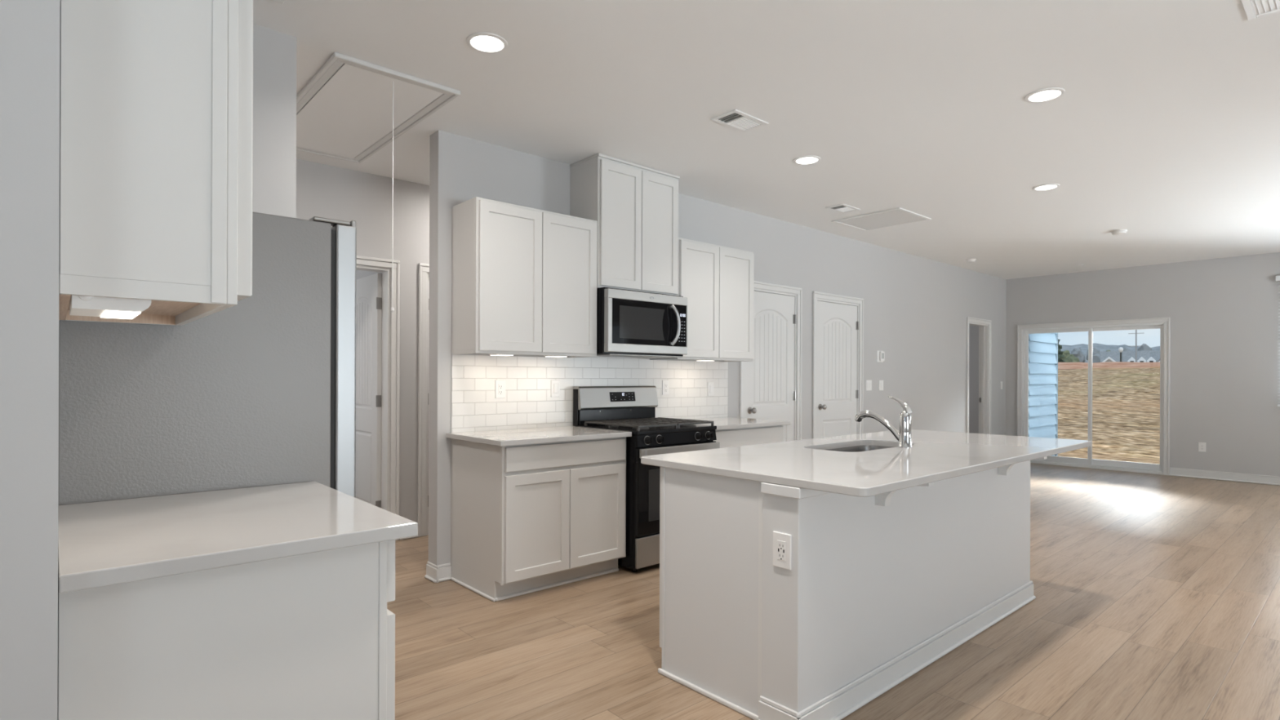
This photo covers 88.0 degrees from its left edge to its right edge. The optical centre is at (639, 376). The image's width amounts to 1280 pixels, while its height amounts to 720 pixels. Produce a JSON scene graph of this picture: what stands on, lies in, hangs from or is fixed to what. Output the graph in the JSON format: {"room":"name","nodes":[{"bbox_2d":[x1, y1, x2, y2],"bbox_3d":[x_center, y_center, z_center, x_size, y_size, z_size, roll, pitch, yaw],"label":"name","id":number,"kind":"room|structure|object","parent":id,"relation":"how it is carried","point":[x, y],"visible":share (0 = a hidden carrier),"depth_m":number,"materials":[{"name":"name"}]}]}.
{"room":"kitchen","nodes":[
{"label":"kitchen","id":0,"kind":"room"},
{"bbox_2d":[0,0,60,719],"bbox_3d":[-2.589,-0.133,0.929,2.658,2.754,1.833,0,0,-42],"label":"wall","id":1,"kind":"structure","parent":0,"point":[30,29],"depth_m":1.10,"materials":[{"name":"grey paint"}]},
{"bbox_2d":[58,0,253,325],"bbox_3d":[-1.169,-0.605,1.563,0.304,0.914,0.776,0,0,-42],"label":"upper cabinet","id":2,"kind":"object","parent":1,"relation":"attached to","point":[156,96],"visible":0.83,"depth_m":1.27,"materials":[{"name":"white wood"}]},
{"bbox_2d":[69,294,151,319],"bbox_3d":[-1.063,-0.149,1.327,0.118,0.050,0.204,0,0,-42],"label":"light","id":3,"kind":"object","parent":2,"relation":"attached to","point":[79,305],"visible":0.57,"depth_m":1.26,"materials":[{"name":"white plastic"}]},
{"bbox_2d":[252,23,296,217],"bbox_3d":[-1.866,-0.130,2.717,0.798,2.754,0.118,0,0,-42],"label":"wall","id":4,"kind":"structure","parent":0,"point":[274,52],"depth_m":2.88,"materials":[{"name":"grey paint"}]},
{"bbox_2d":[296,158,429,523],"bbox_3d":[-2.056,-0.131,4.956,5.300,2.754,0.124,0,0,-42],"label":"wall","id":5,"kind":"structure","parent":0,"point":[322,190],"depth_m":5.07,"materials":[{"name":"grey paint"}]},
{"bbox_2d":[355,255,399,540],"bbox_3d":[-2.453,0.179,5.074,0.893,2.132,0.869,0,0,-42],"label":"door","id":6,"kind":"structure","parent":5,"relation":"in","point":[377,354],"depth_m":5.09,"materials":[{"name":"paint"},{"name":"satin nickel"}]},
{"bbox_2d":[399,535,418,540],"bbox_3d":[-2.011,1.194,4.899,5.060,0.105,0.027,0,0,-42],"label":"baseboard","id":7,"kind":"structure","parent":5,"relation":"attached to","point":[416,536],"depth_m":5.09,"materials":[{"name":"white wood"}]},
{"bbox_2d":[417,262,429,537],"bbox_3d":[-1.431,0.183,5.497,0.893,2.132,0.145,0,0,-42],"label":"door","id":8,"kind":"structure","parent":5,"relation":"in","point":[424,268],"depth_m":5.18,"materials":[{"name":"white wood"}]},
{"bbox_2d":[356,270,978,433],"bbox_3d":[0.949,-0.120,8.274,12.000,2.754,3.920,0,0,-42],"label":"wall","id":9,"kind":"structure","parent":0,"point":[973,330],"depth_m":11.58,"materials":[{"name":"grey paint"}]},
{"bbox_2d":[424,561,451,582],"bbox_3d":[-1.248,1.199,4.096,0.115,0.100,0.151,0,0,-42],"label":"baseboard","id":10,"kind":"structure","parent":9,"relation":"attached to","point":[439,573],"depth_m":4.06,"materials":[{"name":"white wood"}]},
{"bbox_2d":[428,129,1006,565],"bbox_3d":[2.175,-0.115,7.146,9.223,2.754,0.124,0,0,-42],"label":"wall","id":11,"kind":"structure","parent":0,"point":[917,308],"depth_m":6.63,"materials":[{"name":"grey paint"}]},
{"bbox_2d":[451,196,597,357],"bbox_3d":[-0.721,-0.592,4.268,0.893,0.913,0.336,0,0,-42],"label":"upper cabinet","id":12,"kind":"object","parent":11,"relation":"attached to","point":[524,278],"visible":1,"depth_m":4.07,"materials":[{"name":"white wood"}]},
{"bbox_2d":[488,353,514,355],"bbox_3d":[-0.847,-0.140,4.060,0.124,0.020,0.096,0,0,-42],"label":"light","id":13,"kind":"object","parent":12,"relation":"attached to","point":[489,353],"visible":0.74,"depth_m":4.05,"materials":[{"name":"white plastic"}]},
{"bbox_2d":[544,355,567,357],"bbox_3d":[-0.548,-0.139,4.326,0.124,0.020,0.096,0,0,-42],"label":"light","id":14,"kind":"object","parent":12,"relation":"attached to","point":[544,355],"visible":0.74,"depth_m":4.30,"materials":[{"name":"white plastic"}]},
{"bbox_2d":[451,354,728,432],"bbox_3d":[-0.199,0.103,4.953,2.584,0.540,0.008,0,0,-42],"label":"tile backsplash","id":15,"kind":"structure","parent":11,"relation":"attached to","point":[528,402],"depth_m":4.60,"materials":[{"name":"white tile"}]},
{"bbox_2d":[495,380,505,398],"bbox_3d":[-0.908,0.081,4.312,0.072,0.116,0.008,0,0,-42],"label":"wall outlet","id":16,"kind":"object","parent":15,"relation":"attached to","point":[500,384],"visible":1,"depth_m":4.31,"materials":[{"name":"white plastic"}]},
{"bbox_2d":[497,383,502,394],"bbox_3d":[-0.906,0.081,4.310,0.033,0.067,0.002,0,0,-42],"label":"receptacle","id":17,"kind":"object","parent":16,"relation":"attached to","point":[500,385],"depth_m":4.31,"materials":[{"name":"white plastic"}]},
{"bbox_2d":[551,380,559,396],"bbox_3d":[-0.586,0.082,4.597,0.072,0.116,0.010,0,0,-42],"label":"wall switch","id":18,"kind":"object","parent":15,"relation":"attached to","point":[555,384],"visible":1,"depth_m":4.59,"materials":[{"name":"white plastic"}]},
{"bbox_2d":[662,380,669,395],"bbox_3d":[0.206,0.087,5.301,0.072,0.116,0.008,0,0,-42],"label":"wall outlet","id":19,"kind":"object","parent":15,"relation":"attached to","point":[665,384],"visible":1,"depth_m":5.29,"materials":[{"name":"white plastic"}]},
{"bbox_2d":[664,383,667,391],"bbox_3d":[0.208,0.087,5.298,0.033,0.067,0.002,0,0,-42],"label":"receptacle","id":20,"kind":"object","parent":19,"relation":"attached to","point":[665,384],"depth_m":5.30,"materials":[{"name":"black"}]},
{"bbox_2d":[707,382,713,395],"bbox_3d":[0.605,0.106,5.654,0.072,0.116,0.010,0,0,-42],"label":"wall switch","id":21,"kind":"object","parent":15,"relation":"attached to","point":[710,384],"visible":1,"depth_m":5.64,"materials":[{"name":"white plastic"}]},
{"bbox_2d":[569,153,679,295],"bbox_3d":[-0.098,-1.049,4.816,0.770,0.901,0.340,0,0,-42],"label":"upper cabinet","id":22,"kind":"object","parent":11,"relation":"attached to","point":[634,206],"visible":0.77,"depth_m":4.64,"materials":[{"name":"white wood"}]},
{"bbox_2d":[596,287,687,358],"bbox_3d":[-0.051,-0.371,4.759,0.750,0.453,0.474,0,0,-42],"label":"microwave","id":23,"kind":"object","parent":22,"relation":"attached to","point":[630,323],"visible":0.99,"depth_m":4.57,"materials":[{"name":"silver metal"}]},
{"bbox_2d":[649,237,754,361],"bbox_3d":[0.518,-0.588,5.367,0.893,0.913,0.336,0,0,-42],"label":"upper cabinet","id":24,"kind":"object","parent":11,"relation":"attached to","point":[717,282],"visible":0.78,"depth_m":5.22,"materials":[{"name":"white wood"}]},
{"bbox_2d":[739,280,801,441],"bbox_3d":[1.214,0.192,6.252,0.923,2.132,0.187,0,0,-42],"label":"door","id":25,"kind":"structure","parent":11,"relation":"in","point":[767,383],"depth_m":6.29,"materials":[{"name":"white wood"}]},
{"bbox_2d":[812,291,863,438],"bbox_3d":[2.069,0.201,7.011,0.950,2.122,0.187,0,0,-42],"label":"door","id":26,"kind":"structure","parent":11,"relation":"in","point":[837,320],"depth_m":6.99,"materials":[{"name":"white wood"}]},
{"bbox_2d":[866,380,871,390],"bbox_3d":[2.558,0.095,7.396,0.118,0.116,0.010,0,0,-42],"label":"wall switch","id":27,"kind":"object","parent":11,"relation":"attached to","point":[868,383],"visible":1,"depth_m":7.39,"materials":[{"name":"white plastic"}]},
{"bbox_2d":[876,350,884,362],"bbox_3d":[2.747,-0.233,7.551,0.140,0.130,0.027,0,0,-42],"label":"thermostat","id":28,"kind":"object","parent":11,"relation":"attached to","point":[880,354],"visible":1,"depth_m":7.54,"materials":[{"name":"white plastic"}]},
{"bbox_2d":[878,380,883,390],"bbox_3d":[2.760,0.098,7.575,0.100,0.116,0.010,0,0,-42],"label":"wall switch","id":29,"kind":"object","parent":11,"relation":"attached to","point":[880,382],"visible":1,"depth_m":7.56,"materials":[{"name":"white plastic"}]},
{"bbox_2d":[966,316,991,434],"bbox_3d":[4.764,0.225,9.430,0.821,2.094,0.145,0,0,-42],"label":"door frame","id":30,"kind":"structure","parent":11,"relation":"in","point":[985,328],"depth_m":9.63,"materials":[{"name":"white wood"}]},
{"bbox_2d":[1000,381,1002,389],"bbox_3d":[5.429,0.129,9.943,0.072,0.116,0.010,0,0,-42],"label":"wall switch","id":31,"kind":"object","parent":11,"relation":"attached to","point":[1001,382],"visible":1,"depth_m":9.93,"materials":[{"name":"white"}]},
{"bbox_2d":[253,0,1279,279],"bbox_3d":[2.168,-1.542,4.758,14.850,0.100,10.950,0,0,-42],"label":"ceiling","id":32,"kind":"structure","parent":0,"point":[1164,130],"depth_m":3.63,"materials":[{"name":"white paint"}]},
{"bbox_2d":[296,52,460,311],"bbox_3d":[-1.684,-0.917,3.842,0.630,1.178,1.523,0,0,-42],"label":"attic hatch","id":33,"kind":"object","parent":32,"relation":"attached to","point":[352,108],"visible":0.77,"depth_m":3.65,"materials":[{"name":"white wood"}]},
{"bbox_2d":[466,31,507,53],"bbox_3d":[-0.687,-1.499,2.980,0.184,0.007,0.184,0,0,-42],"label":"recessed light","id":34,"kind":"object","parent":32,"relation":"in","point":[485,42],"visible":1,"depth_m":2.97,"materials":[{"name":"white"}]},
{"bbox_2d":[711,109,768,132],"bbox_3d":[0.585,-1.493,3.875,0.300,0.010,0.188,0,0,-42],"label":"ceiling vent","id":35,"kind":"object","parent":32,"relation":"in","point":[735,119],"visible":1,"depth_m":3.87,"materials":[{"name":"white metal"}]},
{"bbox_2d":[793,155,820,164],"bbox_3d":[1.152,-1.492,4.567,0.184,0.007,0.184,0,0,-42],"label":"recessed light","id":36,"kind":"object","parent":32,"relation":"in","point":[809,159],"visible":1,"depth_m":4.56,"materials":[{"name":"white plastic"}]},
{"bbox_2d":[826,203,860,213],"bbox_3d":[1.800,-1.488,5.866,0.280,0.010,0.175,0,0,-42],"label":"ceiling vent","id":37,"kind":"object","parent":32,"relation":"in","point":[842,208],"visible":1,"depth_m":5.85,"materials":[{"name":"white metal"}]},
{"bbox_2d":[831,207,931,231],"bbox_3d":[2.287,-1.486,6.288,0.610,0.010,0.684,0,0,-42],"label":"ceiling vent","id":38,"kind":"object","parent":32,"relation":"in","point":[895,216],"visible":1,"depth_m":6.27,"materials":[{"name":"white metal"}]},
{"bbox_2d":[965,258,976,262],"bbox_3d":[4.191,-1.464,8.392,0.120,0.040,0.120,0,0,-42],"label":"smoke detector","id":39,"kind":"object","parent":32,"relation":"attached to","point":[969,260],"visible":1,"depth_m":8.35,"materials":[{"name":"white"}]},
{"bbox_2d":[1024,87,1065,102],"bbox_3d":[2.143,-1.488,3.507,0.184,0.007,0.184,0,0,-42],"label":"recessed light","id":40,"kind":"object","parent":32,"relation":"in","point":[1045,95],"visible":1,"depth_m":3.49,"materials":[{"name":"white"}]},
{"bbox_2d":[1032,183,1059,191],"bbox_3d":[3.184,-1.484,5.193,0.184,0.007,0.184,0,0,-42],"label":"recessed light","id":41,"kind":"object","parent":32,"relation":"in","point":[1047,186],"visible":1,"depth_m":5.18,"materials":[{"name":"white"}]},
{"bbox_2d":[1111,229,1127,235],"bbox_3d":[4.866,-1.462,6.727,0.136,0.040,0.136,0,0,-42],"label":"smoke detector","id":42,"kind":"object","parent":32,"relation":"attached to","point":[1119,232],"visible":1,"depth_m":6.69,"materials":[{"name":"white plastic"}]},
{"bbox_2d":[1240,0,1279,20],"bbox_3d":[2.490,-1.486,2.588,0.292,0.010,0.196,0,0,-42],"label":"ceiling vent","id":43,"kind":"object","parent":32,"relation":"in","point":[1254,9],"visible":1,"depth_m":2.67,"materials":[{"name":"white"}]},
{"bbox_2d":[386,462,1279,719],"bbox_3d":[2.157,1.292,4.758,14.850,0.060,10.950,0,0,-42],"label":"floor","id":44,"kind":"structure","parent":0,"point":[1157,596],"depth_m":3.24,"materials":[{"name":"brown wood"}]},
{"bbox_2d":[57,211,356,505],"bbox_3d":[-1.528,0.353,2.361,0.830,1.790,0.834,0,0,-42],"label":"refrigerator","id":45,"kind":"object","parent":44,"relation":"on","point":[260,390],"visible":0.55,"depth_m":2.05,"materials":[{"name":"grey"}]},
{"bbox_2d":[57,539,395,719],"bbox_3d":[-1.064,0.814,1.667,0.607,0.872,0.767,0,0,-42],"label":"base cabinet","id":46,"kind":"object","parent":44,"relation":"on","point":[311,636],"visible":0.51,"depth_m":1.37,"materials":[{"name":"white wood"}]},
{"bbox_2d":[57,481,417,593],"bbox_3d":[-1.041,0.361,1.670,0.643,0.032,0.822,0,0,-42],"label":"countertop","id":47,"kind":"structure","parent":46,"relation":"on","point":[101,544],"depth_m":1.51,"materials":[{"name":"stone"}]},
{"bbox_2d":[450,436,626,602],"bbox_3d":[-0.629,0.814,4.148,0.908,0.874,0.644,0,0,-42],"label":"base cabinet","id":48,"kind":"object","parent":44,"relation":"on","point":[525,519],"visible":0.84,"depth_m":3.87,"materials":[{"name":"white wood"}]},
{"bbox_2d":[445,426,631,446],"bbox_3d":[-0.621,0.362,4.129,0.936,0.030,0.664,0,0,-42],"label":"countertop","id":49,"kind":"structure","parent":48,"relation":"on","point":[502,437],"depth_m":3.97,"materials":[{"name":"stone"}]},
{"bbox_2d":[573,386,719,572],"bbox_3d":[0.047,0.662,4.649,0.743,1.184,0.734,0,0,-42],"label":"gas range","id":50,"kind":"object","parent":44,"relation":"on","point":[632,409],"visible":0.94,"depth_m":4.35,"materials":[{"name":"black metal"}]},
{"bbox_2d":[577,424,716,435],"bbox_3d":[0.042,0.356,4.656,0.743,0.027,0.670,0,0,-42],"label":"cooktop","id":51,"kind":"object","parent":50,"relation":"in","point":[674,429],"depth_m":4.42,"materials":[{"name":"black metal"}]},
{"bbox_2d":[714,425,783,448],"bbox_3d":[0.611,0.819,5.248,0.904,0.874,0.644,0,0,-42],"label":"base cabinet","id":52,"kind":"object","parent":44,"relation":"on","point":[766,434],"visible":0.02,"depth_m":5.01,"materials":[{"name":"white wood"}]},
{"bbox_2d":[687,417,790,430],"bbox_3d":[0.640,0.366,5.248,0.925,0.030,0.664,0,0,-42],"label":"countertop","id":53,"kind":"structure","parent":52,"relation":"on","point":[722,423],"depth_m":5.16,"materials":[{"name":"stone"}]},
{"bbox_2d":[657,456,1047,719],"bbox_3d":[1.216,0.821,3.221,2.297,0.874,0.940,0,0,-42],"label":"kitchen island","id":54,"kind":"object","parent":44,"relation":"on","point":[877,588],"visible":0.77,"depth_m":2.61,"materials":[{"name":"white paint"}]},
{"bbox_2d":[773,531,791,569],"bbox_3d":[0.500,0.612,2.333,0.008,0.122,0.076,0,0,-42],"label":"wall outlet","id":55,"kind":"object","parent":54,"relation":"attached to","point":[782,542],"visible":1,"depth_m":2.33,"materials":[{"name":"white plastic"}]},
{"bbox_2d":[777,540,785,560],"bbox_3d":[0.497,0.612,2.331,0.002,0.067,0.033,0,0,-42],"label":"receptacle","id":56,"kind":"object","parent":55,"relation":"attached to","point":[780,544],"depth_m":2.33,"materials":[{"name":"white plastic"}]},
{"bbox_2d":[640,429,1092,497],"bbox_3d":[1.266,0.369,3.304,2.449,0.030,1.082,0,0,-42],"label":"island countertop","id":57,"kind":"structure","parent":54,"relation":"on","point":[934,455],"depth_m":2.83,"materials":[{"name":"stone"}]},
{"bbox_2d":[826,445,892,452],"bbox_3d":[1.134,0.476,3.407,0.680,0.184,0.330,0,0,-42],"label":"sink","id":58,"kind":"object","parent":57,"relation":"in","point":[856,448],"visible":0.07,"depth_m":3.66,"materials":[{"name":"silver metal"}]},
{"bbox_2d":[854,395,912,448],"bbox_3d":[1.248,0.224,3.410,0.066,0.259,0.311,0,0,-42],"label":"kitchen faucet","id":59,"kind":"object","parent":57,"relation":"on","point":[904,436],"visible":1,"depth_m":3.31,"materials":[{"name":"silver metal"}]},
{"bbox_2d":[1028,333,1057,456],"bbox_3d":[6.301,-0.133,10.409,1.279,3.100,0.107,0,0,-42],"label":"wall","id":60,"kind":"structure","parent":0,"point":[1042,347],"depth_m":10.37,"materials":[{"name":"blue wood"}]},
{"bbox_2d":[1005,252,1279,476],"bbox_3d":[7.999,-0.093,7.423,0.140,2.754,7.191,0,0,-42],"label":"wall","id":61,"kind":"structure","parent":0,"point":[1224,334],"depth_m":8.35,"materials":[{"name":"grey paint"}]},
{"bbox_2d":[1017,316,1170,475],"bbox_3d":[6.314,0.251,9.304,0.164,2.052,1.814,0,0,-42],"label":"door","id":62,"kind":"structure","parent":61,"relation":"in","point":[1163,324],"depth_m":9.21,"materials":[{"name":"white"}]},
{"bbox_2d":[1198,442,1205,452],"bbox_3d":[7.081,0.885,8.342,0.008,0.116,0.072,0,0,-42],"label":"wall outlet","id":63,"kind":"object","parent":61,"relation":"attached to","point":[1202,446],"visible":1,"depth_m":8.34,"materials":[{"name":"white plastic"}]},
{"bbox_2d":[1200,444,1204,449],"bbox_3d":[7.078,0.885,8.340,0.002,0.067,0.033,0,0,-42],"label":"receptacle","id":64,"kind":"object","parent":63,"relation":"attached to","point":[1202,446],"depth_m":8.34,"materials":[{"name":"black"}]},
{"bbox_2d":[1169,467,1279,485],"bbox_3d":[7.882,1.231,7.424,0.027,0.105,7.041,0,0,-42],"label":"baseboard","id":65,"kind":"structure","parent":61,"relation":"attached to","point":[1206,474],"depth_m":8.16,"materials":[{"name":"white wood"}]},
{"bbox_2d":[1275,275,1279,406],"bbox_3d":[8.066,-0.417,7.201,0.053,1.542,1.672,0,0,-42],"label":"window blind","id":66,"kind":"object","parent":61,"relation":"attached to","point":[1277,277],"visible":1,"depth_m":7.79,"materials":[{"name":"white"}]},
{"label":"outside","id":67,"kind":"structure","parent":0,"visible":0},
{"bbox_2d":[1057,361,1159,369],"bbox_3d":[18.779,-0.451,29.592,67.035,0.472,5.156,0,0,35],"label":"clay piece","id":68,"kind":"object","parent":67,"point":[1061,366],"visible":0.07,"depth_m":28.39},
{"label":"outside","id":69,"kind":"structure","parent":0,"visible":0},
{"bbox_2d":[1057,366,1159,464],"bbox_3d":[60.217,1.645,147.536,339.408,4.296,310.626,0,0,-42],"label":"yard","id":70,"kind":"structure","parent":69,"point":[1126,401],"depth_m":16.70,"materials":[{"name":"plant"}]},
{"bbox_2d":[1057,339,1066,362],"bbox_3d":[46.666,-1.050,74.937,4.988,9.152,5.023,0,0,-42],"label":"evergreen tree","id":71,"kind":"object","parent":70,"relation":"on","point":[1060,356],"visible":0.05,"depth_m":74.10,"materials":[{"name":"green plant"}]},
{"bbox_2d":[1061,350,1070,359],"bbox_3d":[104.322,-1.298,163.403,4.540,10.675,3.934,0,0,-42],"label":"tree","id":72,"kind":"object","parent":70,"relation":"on","point":[1066,353],"visible":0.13,"depth_m":162.40,"materials":[{"name":"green plant"}]},
{"bbox_2d":[1063,354,1079,362],"bbox_3d":[52.910,0.425,81.083,3.060,6.448,2.874,0,0,-42],"label":"tree","id":73,"kind":"object","parent":70,"relation":"on","point":[1071,358],"visible":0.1,"depth_m":80.75,"materials":[{"name":"green plant"}]},
{"bbox_2d":[1071,347,1084,362],"bbox_3d":[97.103,-1.261,146.706,4.775,10.548,4.975,0,0,-42],"label":"tree","id":74,"kind":"object","parent":70,"relation":"on","point":[1077,352],"visible":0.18,"depth_m":146.07,"materials":[{"name":"plant"}]},
{"bbox_2d":[1086,346,1100,363],"bbox_3d":[109.925,-1.545,160.117,4.494,11.212,4.736,0,0,-42],"label":"tree","id":75,"kind":"object","parent":70,"relation":"on","point":[1095,353],"visible":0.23,"depth_m":159.02,"materials":[{"name":"plant"}]},
{"bbox_2d":[1102,356,1115,362],"bbox_3d":[73.920,0.177,104.429,9.708,6.500,7.007,0,0,-42],"label":"house","id":76,"kind":"structure","parent":70,"relation":"on","point":[1108,359],"depth_m":101.03,"materials":[{"name":"white"}]},
{"bbox_2d":[1118,346,1123,361],"bbox_3d":[58.746,-0.169,80.920,0.500,6.880,0.500,0,0,-42],"label":"lamp post","id":77,"kind":"object","parent":70,"relation":"on","point":[1120,349],"visible":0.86,"depth_m":80.83,"materials":[{"name":"grey metal"}]},
{"bbox_2d":[1128,329,1144,362],"bbox_3d":[70.767,-1.734,94.480,0.509,10.300,1.771,0,0,-42],"label":"utility pole","id":78,"kind":"object","parent":70,"relation":"on","point":[1135,333],"visible":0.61,"depth_m":94.40,"materials":[{"name":"grey wood"}]},
{"bbox_2d":[1137,343,1151,351],"bbox_3d":[106.733,-1.507,140.126,4.340,11.112,3.887,0,0,-42],"label":"tree","id":79,"kind":"object","parent":70,"relation":"on","point":[1145,347],"visible":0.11,"depth_m":138.91,"materials":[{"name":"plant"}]},
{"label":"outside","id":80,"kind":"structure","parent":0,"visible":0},
{"bbox_2d":[1060,342,1159,362],"bbox_3d":[144.013,-3.268,222.579,104.386,16.109,243.425,0,0,-42],"label":"hills wooded","id":81,"kind":"structure","parent":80,"point":[1084,348],"depth_m":210.72,"materials":[{"name":"grey soil"}]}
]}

